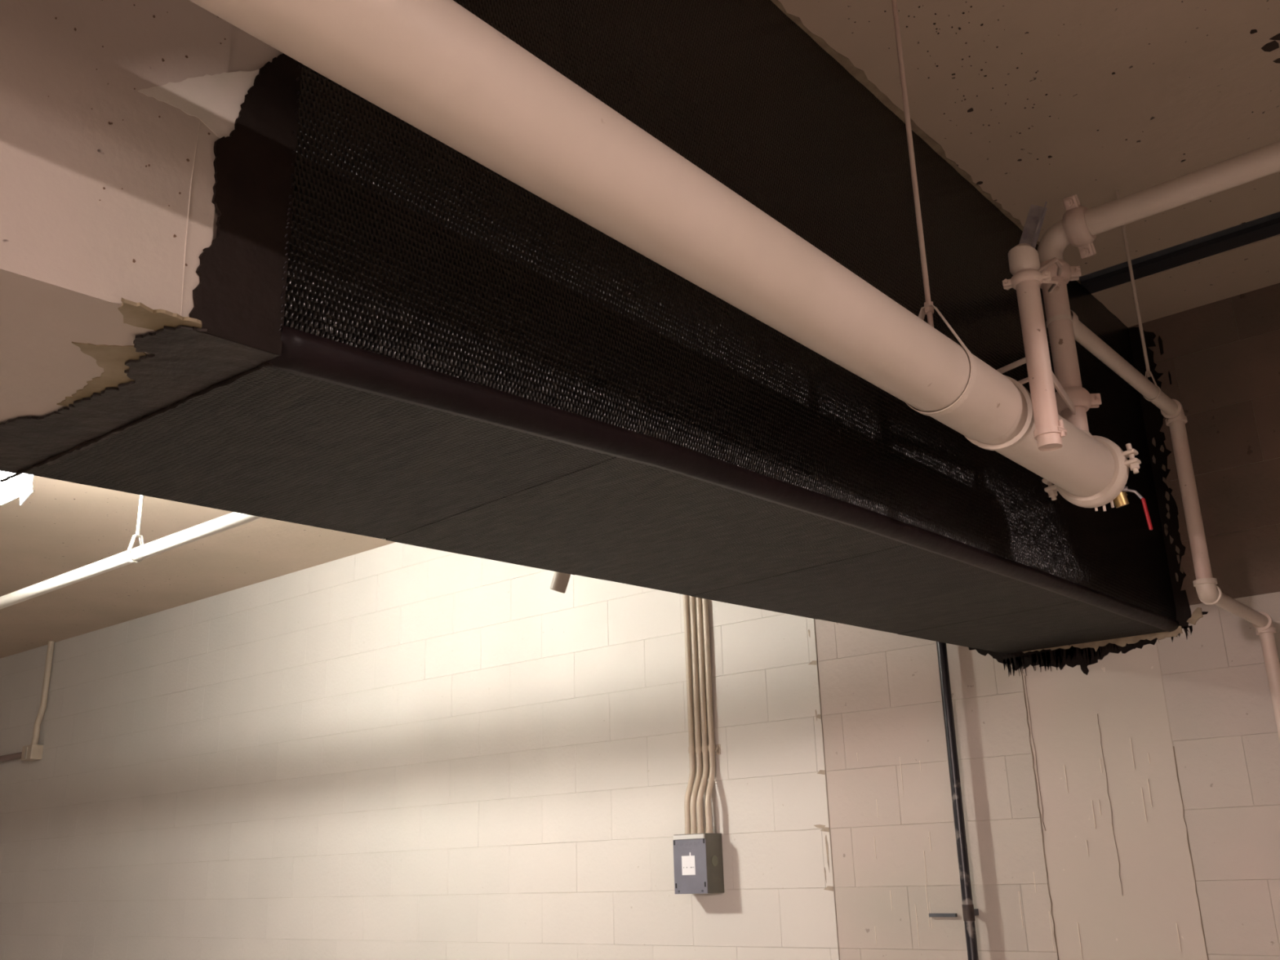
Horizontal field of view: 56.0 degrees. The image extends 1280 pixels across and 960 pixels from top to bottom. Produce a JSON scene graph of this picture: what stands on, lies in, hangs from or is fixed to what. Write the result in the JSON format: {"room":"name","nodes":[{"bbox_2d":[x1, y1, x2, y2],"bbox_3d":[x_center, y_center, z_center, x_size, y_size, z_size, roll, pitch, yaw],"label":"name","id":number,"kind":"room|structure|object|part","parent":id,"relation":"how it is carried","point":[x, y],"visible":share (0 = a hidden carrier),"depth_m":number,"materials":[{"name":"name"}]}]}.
{"room":"parking garage","nodes":[
{"label":"parking garage","id":0,"kind":"room"},
{"bbox_2d":[0,283,1279,959],"bbox_3d":[0.274,1.547,4.919,14.600,3.315,0.402,-16,-23,37],"label":"wall","id":1,"kind":"structure","parent":0,"point":[394,751],"depth_m":5.03,"materials":[{"name":"beige paint"}]},
{"bbox_2d":[0,751,22,761],"bbox_3d":[-4.905,2.103,8.968,1.529,0.044,0.044,-16,-23,37],"label":"conduit","id":2,"kind":"object","parent":1,"relation":"attached to","point":[17,755],"visible":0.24,"depth_m":8.64,"materials":[{"name":"brown"}]},
{"bbox_2d":[21,744,43,760],"bbox_3d":[-4.271,1.915,8.451,0.150,0.100,0.086,-16,-23,37],"label":"switch box","id":3,"kind":"object","parent":1,"relation":"attached to","point":[31,752],"visible":1,"depth_m":8.41,"materials":[{"name":"beige paint"}]},
{"bbox_2d":[31,640,54,744],"bbox_3d":[-4.243,1.520,8.552,0.068,0.750,0.063,-16,-23,37],"label":"conduit","id":4,"kind":"object","parent":1,"relation":"attached to","point":[36,732],"visible":1,"depth_m":8.54,"materials":[{"name":"white metal"}]},
{"bbox_2d":[683,594,695,834],"bbox_3d":[0.181,0.641,4.952,0.032,1.568,0.071,-16,-23,37],"label":"conduit","id":5,"kind":"object","parent":1,"relation":"attached to","point":[691,751],"visible":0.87,"depth_m":4.86,"materials":[{"name":"white metal"}]},
{"bbox_2d":[689,595,702,833],"bbox_3d":[0.206,0.634,4.933,0.072,1.568,0.030,14,-24,-39],"label":"conduit","id":6,"kind":"object","parent":1,"relation":"attached to","point":[698,748],"visible":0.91,"depth_m":4.83,"materials":[{"name":"white metal"}]},
{"bbox_2d":[672,833,724,893],"bbox_3d":[0.224,1.476,4.634,0.158,0.218,0.114,-16,-23,37],"label":"junction box","id":7,"kind":"object","parent":1,"relation":"attached to","point":[698,861],"visible":1,"depth_m":4.59,"materials":[{"name":"grey paint"}]},
{"bbox_2d":[696,597,709,833],"bbox_3d":[0.230,0.627,4.914,0.072,1.568,0.029,12,-22,-35],"label":"conduit","id":8,"kind":"object","parent":1,"relation":"attached to","point":[699,602],"visible":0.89,"depth_m":4.81,"materials":[{"name":"white metal"}]},
{"bbox_2d":[702,598,715,833],"bbox_3d":[0.258,0.619,4.892,0.030,1.568,0.071,-16,-23,37],"label":"conduit","id":9,"kind":"object","parent":1,"relation":"attached to","point":[711,747],"visible":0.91,"depth_m":4.79,"materials":[{"name":"white metal"}]},
{"bbox_2d":[715,744,720,755],"bbox_3d":[0.301,1.062,4.750,0.020,0.040,0.027,-16,-23,37],"label":"clip","id":10,"kind":"object","parent":1,"relation":"attached to","point":[717,750],"visible":1,"depth_m":4.75,"materials":[{"name":"white metal"}]},
{"bbox_2d":[928,913,957,916],"bbox_3d":[1.012,1.455,4.024,0.097,0.011,0.014,-16,-23,37],"label":"strip","id":11,"kind":"object","parent":1,"relation":"attached to","point":[930,914],"visible":1,"depth_m":4.02,"materials":[{"name":"metal"}]},
{"bbox_2d":[936,641,978,959],"bbox_3d":[1.077,1.222,3.999,0.050,3.315,0.072,-16,-23,37],"label":"pipe","id":12,"kind":"object","parent":1,"relation":"attached to","point":[969,913],"visible":0.71,"depth_m":4.01,"materials":[{"name":"metal"}]},
{"bbox_3d":[1.499,1.611,3.595,0.442,2.300,0.049,-16,-23,37],"label":"infill panel","id":13,"kind":"part","parent":1,"relation":"part of","materials":[{"name":"paint"}]},
{"bbox_2d":[0,0,1279,658],"bbox_3d":[-2.706,-1.184,2.133,15.000,0.302,9.530,-16,-23,37],"label":"ceiling","id":14,"kind":"structure","parent":0,"point":[1034,102],"depth_m":3.03,"materials":[{"name":"concrete"}]},
{"bbox_2d":[0,471,33,505],"bbox_3d":[-2.295,-0.119,4.276,0.265,0.410,0.216,-16,-23,37],"label":"ceiling light","id":15,"kind":"object","parent":14,"relation":"hanging from","point":[21,486],"visible":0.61,"depth_m":4.21,"materials":[{"name":"white"}]},
{"bbox_2d":[126,494,144,563],"bbox_3d":[-1.931,0.063,4.667,0.022,0.532,0.064,-16,-23,37],"label":"hanger","id":16,"kind":"object","parent":14,"relation":"hanging from","point":[141,497],"visible":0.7,"depth_m":4.62,"materials":[{"name":"white paint"}]},
{"bbox_2d":[0,511,262,608],"bbox_3d":[-3.254,0.668,5.641,8.690,0.052,0.052,-16,-23,37],"label":"pipe","id":17,"kind":"object","parent":16,"relation":"hanging from","point":[232,520],"visible":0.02,"depth_m":4.57,"materials":[{"name":"white metal"}]},
{"bbox_3d":[-1.932,0.012,4.684,0.015,0.425,0.014,-16,-23,37],"label":"rod","id":18,"kind":"part","parent":16,"relation":"part of","materials":[{"name":"white paint"}]},
{"bbox_2d":[550,571,570,593],"bbox_3d":[-0.243,-0.085,3.781,0.096,0.896,0.049,-16,-23,37],"label":"stub","id":19,"kind":"object","parent":14,"relation":"hanging from","point":[560,580],"visible":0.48,"depth_m":3.64,"materials":[{"name":"beige paint"}]},
{"bbox_2d":[0,0,1208,675],"bbox_3d":[-1.435,-0.889,0.799,0.838,1.168,8.935,-16,-23,37],"label":"concrete beam","id":20,"kind":"structure","parent":14,"relation":"attached to","point":[233,278],"depth_m":1.82,"materials":[{"name":"black concrete"}]},
{"bbox_2d":[891,0,976,416],"bbox_3d":[0.486,-0.585,2.157,0.134,1.000,0.018,-16,-23,37],"label":"hanger","id":21,"kind":"object","parent":14,"relation":"hanging from","point":[928,308],"visible":0.74,"depth_m":2.10,"materials":[{"name":"beige paint"}]},
{"bbox_2d":[189,0,1152,529],"bbox_3d":[0.119,-0.293,1.609,0.233,0.257,2.682,-16,-23,37],"label":"pipe","id":22,"kind":"object","parent":21,"relation":"hanging from","point":[436,66],"depth_m":1.39,"materials":[{"name":"beige paint"}]},
{"bbox_2d":[964,375,1066,450],"bbox_3d":[0.668,-0.123,2.171,0.194,0.148,0.049,-16,-23,37],"label":"strap","id":23,"kind":"object","parent":22,"relation":"attached to","point":[1028,426],"visible":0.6,"depth_m":2.16,"materials":[{"name":"beige paint"}]},
{"bbox_2d":[1002,243,1062,451],"bbox_3d":[0.710,-0.244,2.159,0.084,0.396,0.058,-16,-23,37],"label":"drain pipe","id":24,"kind":"object","parent":22,"relation":"attached to","point":[1024,260],"visible":1,"depth_m":2.14,"materials":[{"name":"beige paint"}]},
{"bbox_2d":[1018,201,1047,248],"bbox_3d":[0.721,-0.456,2.218,0.071,0.116,0.020,-9,-19,21],"label":"strap","id":25,"kind":"object","parent":24,"relation":"attached to","point":[1034,220],"visible":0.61,"depth_m":2.22,"materials":[{"name":"grey metal"}]},
{"bbox_2d":[1037,257,1062,293],"bbox_3d":[0.820,-0.400,2.381,0.041,0.199,0.402,-10,-20,23],"label":"clamp","id":26,"kind":"object","parent":24,"relation":"attached to","point":[1055,260],"visible":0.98,"depth_m":2.25,"materials":[{"name":"white metal"}]},
{"bbox_3d":[0.818,-0.387,2.378,0.032,0.173,0.402,-9,-20,22],"label":"arm","id":27,"kind":"part","parent":26,"relation":"part of","materials":[{"name":"beige paint"}]},
{"bbox_3d":[0.821,-0.411,2.376,0.035,0.181,0.390,-11,-20,25],"label":"arm","id":28,"kind":"part","parent":26,"relation":"part of","materials":[{"name":"beige paint"}]},
{"bbox_3d":[0.750,-0.167,2.368,0.227,0.058,0.408,-16,-23,37],"label":"wall bracket","id":29,"kind":"part","parent":22,"relation":"part of","materials":[{"name":"white metal"}]},
{"bbox_3d":[0.803,-0.188,2.328,0.006,0.047,0.415,-11,-20,27],"label":"link plate","id":30,"kind":"part","parent":22,"relation":"part of","materials":[{"name":"beige paint"}]},
{"bbox_2d":[1037,219,1101,438],"bbox_3d":[0.911,-0.310,2.591,0.126,0.530,0.088,-10,-20,23],"label":"riser pipe","id":31,"kind":"object","parent":22,"relation":"attached to","point":[1052,244],"visible":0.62,"depth_m":2.57,"materials":[{"name":"beige paint"}]},
{"bbox_2d":[1062,140,1279,258],"bbox_3d":[1.310,-0.653,2.341,0.970,0.139,0.117,-16,-23,37],"label":"pipe","id":32,"kind":"object","parent":31,"relation":"attached to","point":[1082,224],"visible":1,"depth_m":2.49,"materials":[{"name":"beige paint"}]},
{"bbox_3d":[1.030,0.027,2.515,0.039,0.034,0.013,-10,-20,23],"label":"valve stem","id":33,"kind":"part","parent":22,"relation":"part of","materials":[{"name":"metal"}]},
{"bbox_3d":[0.484,-0.653,2.179,0.010,0.858,0.009,-16,-23,37],"label":"rod","id":34,"kind":"part","parent":21,"relation":"part of","materials":[{"name":"beige paint"}]},
{"bbox_2d":[1115,190,1161,401],"bbox_3d":[1.293,-0.490,3.146,0.043,0.608,0.014,-16,-23,37],"label":"hanger","id":35,"kind":"object","parent":14,"relation":"hanging from","point":[1148,373],"visible":0.81,"depth_m":3.13,"materials":[{"name":"beige paint"}]},
{"bbox_3d":[1.292,-0.521,3.157,0.009,0.542,0.009,-16,-23,37],"label":"rod","id":36,"kind":"part","parent":35,"relation":"part of","materials":[{"name":"beige paint"}]},
{"bbox_2d":[1070,309,1279,741],"bbox_3d":[1.391,1.071,2.701,0.055,2.734,1.356,-16,-23,37],"label":"pipe","id":37,"kind":"object","parent":35,"relation":"hanging from","point":[1208,593],"visible":0.94,"depth_m":3.10,"materials":[{"name":"beige paint"}]},
{"bbox_2d":[1079,211,1279,293],"bbox_3d":[3.412,-1.204,2.191,5.285,0.028,0.148,-16,-23,37],"label":"trim","id":38,"kind":"structure","parent":14,"relation":"attached to","point":[1268,226],"depth_m":3.60,"materials":[{"name":"metal"}]}
]}

